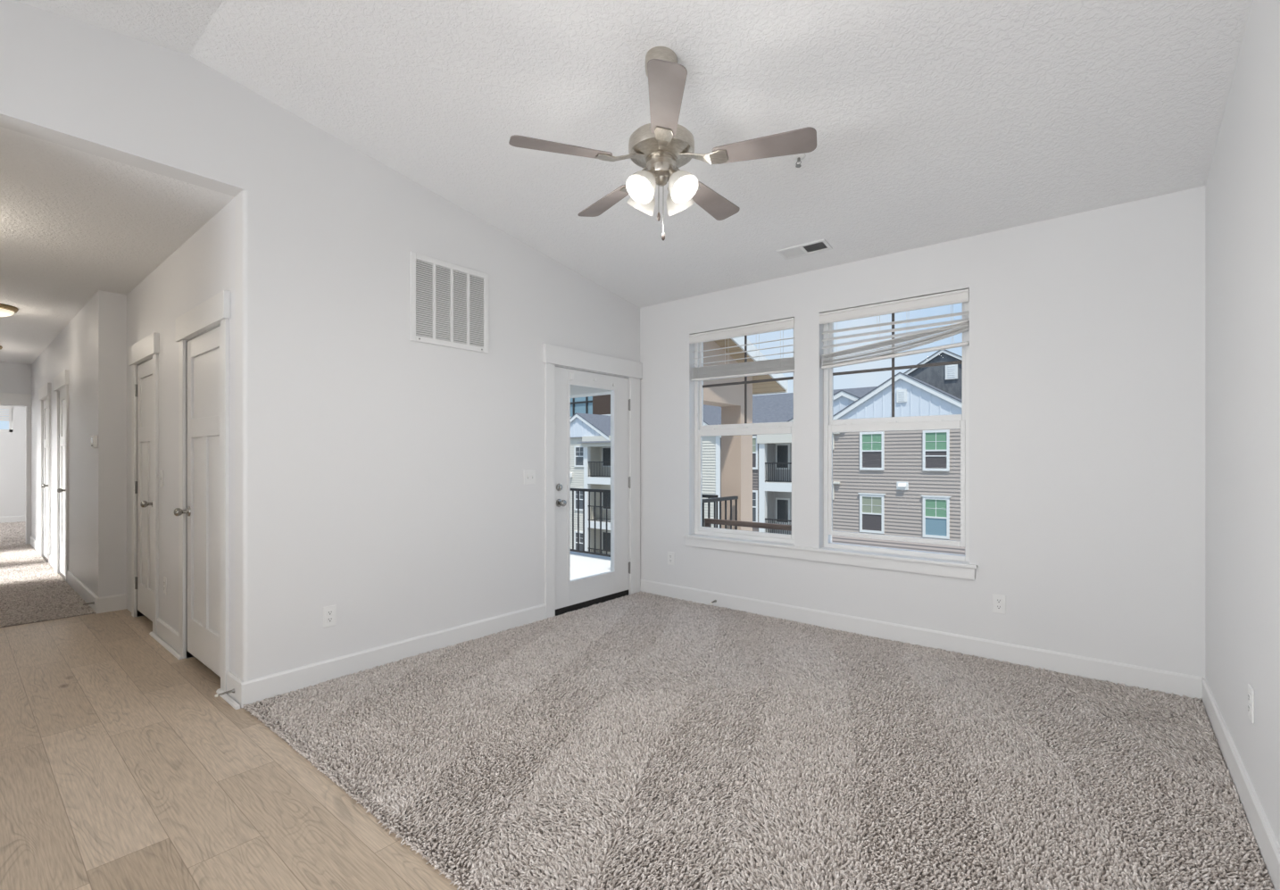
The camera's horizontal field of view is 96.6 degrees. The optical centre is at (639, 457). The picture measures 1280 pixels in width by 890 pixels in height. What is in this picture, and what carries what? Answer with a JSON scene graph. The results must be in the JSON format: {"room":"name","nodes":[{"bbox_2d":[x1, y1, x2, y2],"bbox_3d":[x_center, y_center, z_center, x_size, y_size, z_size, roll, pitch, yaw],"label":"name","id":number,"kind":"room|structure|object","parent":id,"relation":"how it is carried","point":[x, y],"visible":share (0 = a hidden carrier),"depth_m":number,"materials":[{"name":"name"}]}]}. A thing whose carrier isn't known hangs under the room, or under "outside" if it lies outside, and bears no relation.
{"room":"empty living room","nodes":[
{"label":"empty living room","id":0,"kind":"room"},
{"bbox_2d":[0,406,25,516],"bbox_3d":[-11.722,-0.003,9.051,4.620,2.805,4.800,0,0,39],"label":"wall","id":1,"kind":"structure","parent":0,"point":[12,444],"depth_m":11.46,"materials":[{"name":"white paint"}]},
{"bbox_2d":[0,407,12,432],"bbox_3d":[-13.004,-0.790,11.011,0.050,0.540,1.200,0,0,39],"label":"window","id":2,"kind":"structure","parent":1,"relation":"in","point":[10,429],"depth_m":11.43,"materials":[{"name":"white plastic"}]},
{"bbox_2d":[0,405,13,421],"bbox_3d":[-12.969,-0.905,10.983,0.029,0.330,1.200,0,0,39],"label":"window blind","id":3,"kind":"object","parent":2,"relation":"attached to","point":[2,408],"visible":0.94,"depth_m":11.37,"materials":[{"name":"white plastic"}]},
{"bbox_2d":[0,515,25,523],"bbox_3d":[-13.376,1.234,10.476,0.014,0.132,4.500,0,0,39],"label":"baseboard","id":4,"kind":"structure","parent":1,"relation":"attached to","point":[9,519],"depth_m":11.44,"materials":[{"name":"white paint"}]},
{"bbox_2d":[0,361,31,407],"bbox_3d":[-10.011,-0.003,7.580,0.110,2.805,4.700,0,0,39],"label":"wall","id":5,"kind":"structure","parent":0,"point":[14,378],"depth_m":8.43,"materials":[{"name":"white paint"}]},
{"bbox_2d":[0,392,31,544],"bbox_3d":[-9.551,0.175,8.115,0.142,2.250,1.350,0,0,39],"label":"trim","id":6,"kind":"structure","parent":5,"relation":"attached to","point":[5,398],"depth_m":8.52,"materials":[{"name":"white paint"}]},
{"bbox_2d":[31,290,126,597],"bbox_3d":[-6.745,-0.003,6.778,5.955,2.805,0.288,0,0,39],"label":"wall","id":7,"kind":"structure","parent":0,"point":[92,345],"depth_m":4.95,"materials":[{"name":"white paint"}]},
{"bbox_2d":[38,382,50,563],"bbox_3d":[-7.532,0.194,7.282,1.036,2.212,0.132,0,0,39],"label":"trim","id":8,"kind":"structure","parent":7,"relation":"attached to","point":[44,392],"depth_m":7.41,"materials":[{"name":"white paint"}]},
{"bbox_2d":[41,398,48,558],"bbox_3d":[-7.564,0.263,7.243,0.797,2.034,0.111,0,0,39],"label":"door","id":9,"kind":"structure","parent":7,"relation":"in","point":[45,486],"depth_m":7.40,"materials":[{"name":"white paint"}]},
{"bbox_2d":[53,369,68,581],"bbox_3d":[-6.265,0.194,6.241,0.936,2.212,0.132,0,0,39],"label":"trim","id":10,"kind":"structure","parent":7,"relation":"attached to","point":[61,381],"depth_m":5.96,"materials":[{"name":"white paint"}]},
{"bbox_2d":[57,388,65,575],"bbox_3d":[-6.297,0.263,6.202,0.697,2.034,0.111,0,0,39],"label":"door","id":11,"kind":"structure","parent":7,"relation":"in","point":[62,490],"depth_m":6.36,"materials":[{"name":"white paint"}]},
{"bbox_2d":[30,535,98,613],"bbox_3d":[-6.836,1.234,6.657,5.941,0.132,0.014,0,0,39],"label":"baseboard","id":12,"kind":"structure","parent":7,"relation":"attached to","point":[73,581],"depth_m":5.51,"materials":[{"name":"white paint"}]},
{"bbox_2d":[91,435,97,448],"bbox_3d":[-4.638,-0.138,4.842,0.160,0.105,0.026,0,0,39],"label":"thermostat","id":13,"kind":"object","parent":7,"relation":"attached to","point":[94,438],"visible":1,"depth_m":4.80,"materials":[{"name":"white plastic"}]},
{"bbox_2d":[96,593,126,613],"bbox_3d":[-4.479,1.234,4.835,0.014,0.132,0.191,0,0,39],"label":"baseboard","id":14,"kind":"structure","parent":7,"relation":"attached to","point":[118,602],"depth_m":4.83,"materials":[{"name":"white paint"}]},
{"bbox_2d":[126,197,234,673],"bbox_3d":[-3.267,-0.003,4.034,2.905,2.805,0.110,0,0,39],"label":"wall","id":15,"kind":"structure","parent":0,"point":[203,267],"depth_m":3.87,"materials":[{"name":"white paint"}]},
{"bbox_2d":[134,358,152,621],"bbox_3d":[-3.870,0.243,4.435,0.674,1.994,0.115,0,0,39],"label":"door","id":16,"kind":"structure","parent":15,"relation":"in","point":[144,388],"depth_m":4.50,"materials":[{"name":"white paint"}]},
{"bbox_2d":[128,332,159,633],"bbox_3d":[-3.830,0.194,4.470,0.896,2.212,0.132,0,0,39],"label":"trim","id":17,"kind":"structure","parent":15,"relation":"attached to","point":[148,347],"depth_m":4.28,"materials":[{"name":"white paint"}]},
{"bbox_2d":[158,470,163,486],"bbox_3d":[-3.448,0.148,4.102,0.070,0.118,0.016,0,0,39],"label":"light switch","id":18,"kind":"object","parent":15,"relation":"attached to","point":[161,477],"visible":1,"depth_m":4.09,"materials":[{"name":"white plastic"}]},
{"bbox_2d":[163,576,166,594],"bbox_3d":[-3.365,0.905,4.038,0.072,0.118,0.009,0,0,39],"label":"wall outlet","id":19,"kind":"object","parent":15,"relation":"attached to","point":[164,577],"visible":1,"depth_m":4.02,"materials":[{"name":"white plastic"}]},
{"bbox_2d":[156,617,178,653],"bbox_3d":[-3.273,1.234,3.959,0.640,0.132,0.014,0,0,39],"label":"baseboard","id":20,"kind":"structure","parent":15,"relation":"attached to","point":[165,632],"depth_m":3.95,"materials":[{"name":"white paint"}]},
{"bbox_2d":[149,631,240,709],"bbox_3d":[-2.845,1.291,3.579,1.984,0.018,0.018,0,0,39],"label":"trim","id":21,"kind":"structure","parent":15,"relation":"attached to","point":[226,697],"depth_m":3.70,"materials":[{"name":"white paint"}]},
{"bbox_2d":[174,325,220,676],"bbox_3d":[-2.640,0.248,3.424,0.804,2.004,0.115,0,0,39],"label":"door","id":22,"kind":"structure","parent":15,"relation":"in","point":[203,511],"depth_m":3.46,"materials":[{"name":"white paint"}]},
{"bbox_2d":[175,290,230,693],"bbox_3d":[-2.614,0.194,3.470,1.026,2.212,0.132,0,0,39],"label":"trim","id":23,"kind":"structure","parent":15,"relation":"attached to","point":[215,311],"depth_m":3.21,"materials":[{"name":"white paint"}]},
{"bbox_2d":[226,671,242,707],"bbox_3d":[-2.165,1.234,3.048,0.230,0.132,0.014,0,0,39],"label":"baseboard","id":24,"kind":"structure","parent":15,"relation":"attached to","point":[233,681],"depth_m":3.03,"materials":[{"name":"white paint"}]},
{"bbox_2d":[214,688,234,697],"bbox_3d":[-2.188,1.238,3.003,0.085,0.024,0.024,0,0,-45],"label":"door stop","id":25,"kind":"object","parent":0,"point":[232,690],"visible":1,"depth_m":3.00,"materials":[{"name":"silver metal"}]},
{"bbox_2d":[0,556,618,889],"bbox_3d":[-5.916,1.360,5.838,17.630,0.120,7.290,0,0,39],"label":"floor","id":26,"kind":"structure","parent":0,"point":[122,767],"depth_m":2.24,"materials":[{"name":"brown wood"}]},
{"bbox_2d":[0,521,25,546],"bbox_3d":[-10.957,1.291,9.892,4.464,0.026,2.130,0,0,39],"label":"carpet","id":27,"kind":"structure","parent":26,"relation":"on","point":[11,533],"depth_m":9.72,"materials":[{"name":"beige carpet"}]},
{"bbox_2d":[0,543,95,627],"bbox_3d":[-7.227,1.300,6.208,5.935,0.007,1.176,0,0,39],"label":"hallway carpet","id":28,"kind":"object","parent":26,"relation":"on","point":[31,591],"visible":1,"depth_m":5.47,"materials":[{"name":"beige carpet"}]},
{"bbox_2d":[241,590,1274,889],"bbox_3d":[0.462,1.299,3.000,3.862,0.006,3.248,0,0,39],"label":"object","id":29,"kind":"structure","parent":26,"relation":"on","point":[641,740],"depth_m":2.41,"materials":[{"name":"grey carpet"}]},
{"bbox_2d":[0,0,639,681],"bbox_3d":[-2.232,-0.339,2.895,0.140,3.478,7.140,0,0,39],"label":"wall","id":30,"kind":"structure","parent":0,"point":[379,471],"depth_m":3.34,"materials":[{"name":"white paint"}]},
{"bbox_2d":[323,605,336,627],"bbox_3d":[-1.799,0.917,3.305,0.009,0.118,0.072,0,0,39],"label":"wall outlet","id":31,"kind":"object","parent":30,"relation":"attached to","point":[329,612],"visible":1,"depth_m":3.30,"materials":[{"name":"white plastic"}]},
{"bbox_2d":[326,609,332,615],"bbox_3d":[-1.796,0.897,3.303,0.003,0.029,0.033,0,0,39],"label":"receptacle","id":32,"kind":"object","parent":31,"relation":"attached to","point":[329,612],"depth_m":3.30,"materials":[{"name":"grey plastic"}]},
{"bbox_2d":[326,616,332,623],"bbox_3d":[-1.796,0.937,3.303,0.003,0.029,0.033,0,0,39],"label":"receptacle","id":33,"kind":"object","parent":31,"relation":"attached to","point":[329,619],"depth_m":3.30,"materials":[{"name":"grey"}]},
{"bbox_2d":[241,603,545,707],"bbox_3d":[-1.416,1.234,3.767,0.014,0.132,2.076,0,0,39],"label":"baseboard","id":34,"kind":"structure","parent":30,"relation":"attached to","point":[253,690],"depth_m":3.51,"materials":[{"name":"white paint"}]},
{"bbox_2d":[409,251,488,353],"bbox_3d":[-1.293,-1.048,3.916,0.015,0.575,0.600,0,0,39],"label":"air vent","id":35,"kind":"object","parent":30,"relation":"in","point":[449,307],"visible":1,"depth_m":3.89,"materials":[{"name":"white metal"}]},
{"bbox_2d":[523,469,535,484],"bbox_3d":[-0.856,0.147,4.447,0.016,0.118,0.116,0,0,39],"label":"light switch","id":36,"kind":"object","parent":30,"relation":"attached to","point":[529,475],"visible":1,"depth_m":4.44,"materials":[{"name":"white plastic"}]},
{"bbox_2d":[555,366,630,615],"bbox_3d":[-0.392,0.274,5.011,0.116,2.044,0.959,0,0,39],"label":"door","id":37,"kind":"structure","parent":30,"relation":"in","point":[570,595],"depth_m":4.98,"materials":[{"name":"white paint"}]},
{"bbox_2d":[542,343,642,619],"bbox_3d":[-0.430,0.195,5.060,0.174,2.210,1.218,0,0,39],"label":"trim","id":38,"kind":"structure","parent":30,"relation":"attached to","point":[552,355],"depth_m":4.92,"materials":[{"name":"white paint"}]},
{"bbox_2d":[0,0,1252,364],"bbox_3d":[-5.923,-1.791,5.845,17.650,0.772,7.290,0,0,39],"label":"ceiling","id":39,"kind":"structure","parent":0,"point":[935,121],"depth_m":2.84,"materials":[{"name":"white paint"}]},
{"bbox_2d":[0,303,18,316],"bbox_3d":[-5.968,-1.349,5.247,0.336,0.112,0.336,0,0,39],"label":"ceiling light","id":40,"kind":"object","parent":39,"relation":"attached to","point":[5,310],"visible":1,"depth_m":5.26,"materials":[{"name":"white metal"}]},
{"bbox_2d":[508,46,816,240],"bbox_3d":[0.116,-1.385,2.592,1.286,0.821,1.247,0,0,39],"label":"ceiling fan","id":41,"kind":"object","parent":39,"relation":"hanging from","point":[660,146],"visible":1,"depth_m":2.45,"materials":[{"name":"silver metal"}]},
{"bbox_2d":[792,153,805,167],"bbox_3d":[0.866,-1.616,3.105,0.068,0.067,0.067,0,0,39],"label":"sprinkler","id":42,"kind":"object","parent":39,"relation":"attached to","point":[798,157],"visible":0.92,"depth_m":3.10,"materials":[{"name":"white plastic"}]},
{"bbox_2d":[776,238,832,259],"bbox_3d":[1.179,-1.494,4.091,0.356,0.032,0.150,0,0,39],"label":"ceiling vent","id":43,"kind":"object","parent":39,"relation":"in","point":[821,245],"visible":1,"depth_m":4.08,"materials":[{"name":"white metal"}]},
{"bbox_2d":[640,185,1205,678],"bbox_3d":[1.604,-0.100,4.278,4.030,3.000,0.150,0,0,39],"label":"wall","id":44,"kind":"structure","parent":0,"point":[1087,328],"depth_m":3.49,"materials":[{"name":"white paint"}]},
{"bbox_2d":[667,551,673,565],"bbox_3d":[0.284,0.927,5.260,0.072,0.118,0.009,0,0,39],"label":"wall outlet","id":45,"kind":"object","parent":44,"relation":"attached to","point":[670,555],"visible":1,"depth_m":5.26,"materials":[{"name":"white plastic"}]},
{"bbox_2d":[694,328,794,543],"bbox_3d":[0.903,-0.210,4.903,1.003,1.810,0.065,0,0,39],"label":"window","id":46,"kind":"structure","parent":44,"relation":"in","point":[701,430],"depth_m":5.01,"materials":[{"name":"white plastic"}]},
{"bbox_2d":[689,317,794,416],"bbox_3d":[0.850,-0.740,4.839,0.999,0.740,0.078,0,0,39],"label":"window blind","id":47,"kind":"object","parent":46,"relation":"attached to","point":[783,365],"visible":0.98,"depth_m":4.80,"materials":[{"name":"white plastic"}]},
{"bbox_2d":[685,537,974,579],"bbox_3d":[1.295,0.751,4.424,2.277,0.077,0.018,0,0,39],"label":"trim","id":48,"kind":"structure","parent":44,"relation":"attached to","point":[953,571],"depth_m":4.24,"materials":[{"name":"white paint"}]},
{"bbox_2d":[683,533,977,568],"bbox_3d":[1.317,0.703,4.451,2.302,0.020,0.120,0,0,39],"label":"sill","id":49,"kind":"structure","parent":44,"relation":"attached to","point":[942,561],"depth_m":4.24,"materials":[{"name":"white paint"}]},
{"bbox_2d":[823,301,969,561],"bbox_3d":[1.834,-0.210,4.138,1.010,1.810,0.065,0,0,39],"label":"window","id":50,"kind":"structure","parent":44,"relation":"in","point":[953,421],"depth_m":4.11,"materials":[{"name":"white plastic"}]},
{"bbox_2d":[818,289,969,414],"bbox_3d":[1.781,-0.720,4.073,1.006,0.780,0.078,0,0,39],"label":"window blind","id":51,"kind":"object","parent":50,"relation":"attached to","point":[958,296],"visible":0.99,"depth_m":4.04,"materials":[{"name":"white plastic"}]},
{"bbox_2d":[640,579,1202,700],"bbox_3d":[1.498,1.234,4.260,3.862,0.132,0.014,0,0,39],"label":"baseboard","id":52,"kind":"structure","parent":44,"relation":"attached to","point":[1168,682],"depth_m":3.75,"materials":[{"name":"white paint"}]},
{"bbox_2d":[992,593,1005,614],"bbox_3d":[2.280,0.927,3.620,0.072,0.118,0.009,0,0,39],"label":"wall outlet","id":53,"kind":"object","parent":44,"relation":"attached to","point":[999,601],"visible":1,"depth_m":3.62,"materials":[{"name":"white plastic"}]},
{"bbox_2d":[996,598,1002,603],"bbox_3d":[2.278,0.907,3.618,0.033,0.029,0.003,0,0,39],"label":"receptacle","id":54,"kind":"object","parent":53,"relation":"attached to","point":[998,600],"depth_m":3.62,"materials":[{"name":"grey plastic"}]},
{"bbox_2d":[996,604,1002,609],"bbox_3d":[2.278,0.947,3.618,0.033,0.029,0.003,0,0,39],"label":"receptacle","id":55,"kind":"object","parent":53,"relation":"attached to","point":[998,606],"depth_m":3.62,"materials":[{"name":"grey plastic"}]},
{"bbox_2d":[1205,0,1279,846],"bbox_3d":[0.840,-0.350,0.285,0.140,3.500,7.290,0,0,39],"label":"wall","id":56,"kind":"structure","parent":0,"point":[1242,186],"depth_m":2.14,"materials":[{"name":"white paint"}]},
{"bbox_2d":[1202,677,1279,889],"bbox_3d":[0.777,1.234,0.331,0.014,0.132,7.000,0,0,39],"label":"baseboard","id":57,"kind":"structure","parent":56,"relation":"attached to","point":[1267,842],"depth_m":2.07,"materials":[{"name":"white paint"}]},
{"bbox_2d":[1247,683,1254,723],"bbox_3d":[2.189,0.879,2.044,0.009,0.118,0.072,0,0,39],"label":"wall outlet","id":58,"kind":"object","parent":56,"relation":"attached to","point":[1250,692],"visible":1,"depth_m":2.03,"materials":[{"name":"white plastic"}]},
{"bbox_3d":[4.285,2.375,6.288,5.380,0.150,6.340,0,0,39],"label":"floor","id":59,"kind":"structure","parent":0,"visible":0},
{"bbox_2d":[704,518,791,531],"bbox_3d":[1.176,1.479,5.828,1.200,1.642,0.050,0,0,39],"label":"handrail","id":60,"kind":"object","parent":59,"relation":"on","point":[708,522],"visible":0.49,"depth_m":5.86,"materials":[{"name":"wood"}]},
{"label":"outside","id":61,"kind":"structure","parent":0,"visible":0},
{"bbox_2d":[570,336,788,580],"bbox_3d":[-1.472,-0.043,6.933,4.707,3.525,4.905,0,0,39],"label":"balcony","id":62,"kind":"object","parent":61,"point":[736,451],"visible":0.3,"depth_m":6.93,"materials":[{"name":"white"}]},
{"bbox_2d":[570,488,717,556],"bbox_3d":[-0.521,0.929,8.181,3.807,0.949,0.050,0,0,39],"label":"balcony railing","id":63,"kind":"object","parent":62,"relation":"attached to","point":[584,490],"visible":0.22,"depth_m":8.33,"materials":[{"name":"black metal"}]},
{"bbox_2d":[702,495,738,529],"bbox_3d":[0.657,0.929,6.229,0.050,0.949,1.577,0,0,39],"label":"balcony railing","id":64,"kind":"object","parent":62,"relation":"attached to","point":[709,501],"visible":0.19,"depth_m":6.54,"materials":[{"name":"black metal"}]},
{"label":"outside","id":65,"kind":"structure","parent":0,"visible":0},
{"bbox_3d":[22.100,7.650,79.630,180.000,0.300,137.400,0,0,39],"label":"ground","id":66,"kind":"structure","parent":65,"visible":0},
{"bbox_2d":[570,394,610,416],"bbox_3d":[-6.896,-3.600,97.898,28.000,22.200,14.000,0,0,39],"label":"office block","id":67,"kind":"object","parent":66,"relation":"on","point":[596,404],"visible":0.02,"depth_m":89.73,"materials":[{"name":"brown brick"}]},
{"bbox_2d":[570,349,965,555],"bbox_3d":[3.502,1.065,41.650,49.500,13.470,12.900,0,0,39],"label":"apartment building","id":68,"kind":"structure","parent":66,"relation":"on","point":[903,483],"depth_m":28.16,"materials":[{"name":"beige"}]},
{"bbox_2d":[896,389,906,402],"bbox_3d":[12.210,-2.900,26.606,0.440,0.600,0.085,0,0,39],"label":"gable vent","id":69,"kind":"object","parent":68,"relation":"attached to","point":[901,394],"depth_m":26.58,"materials":[{"name":"white plastic"}]},
{"bbox_2d":[896,481,908,490],"bbox_3d":[12.251,1.300,26.640,0.520,0.380,0.180,0,0,39],"label":"vent hood","id":70,"kind":"object","parent":68,"relation":"attached to","point":[900,485],"depth_m":26.63,"materials":[{"name":"white metal"}]},
{"bbox_2d":[945,364,957,379],"bbox_3d":[16.010,-4.450,29.307,0.580,0.800,0.085,0,0,39],"label":"gable vent","id":71,"kind":"object","parent":68,"relation":"attached to","point":[951,370],"depth_m":29.27,"materials":[{"name":"white plastic"}]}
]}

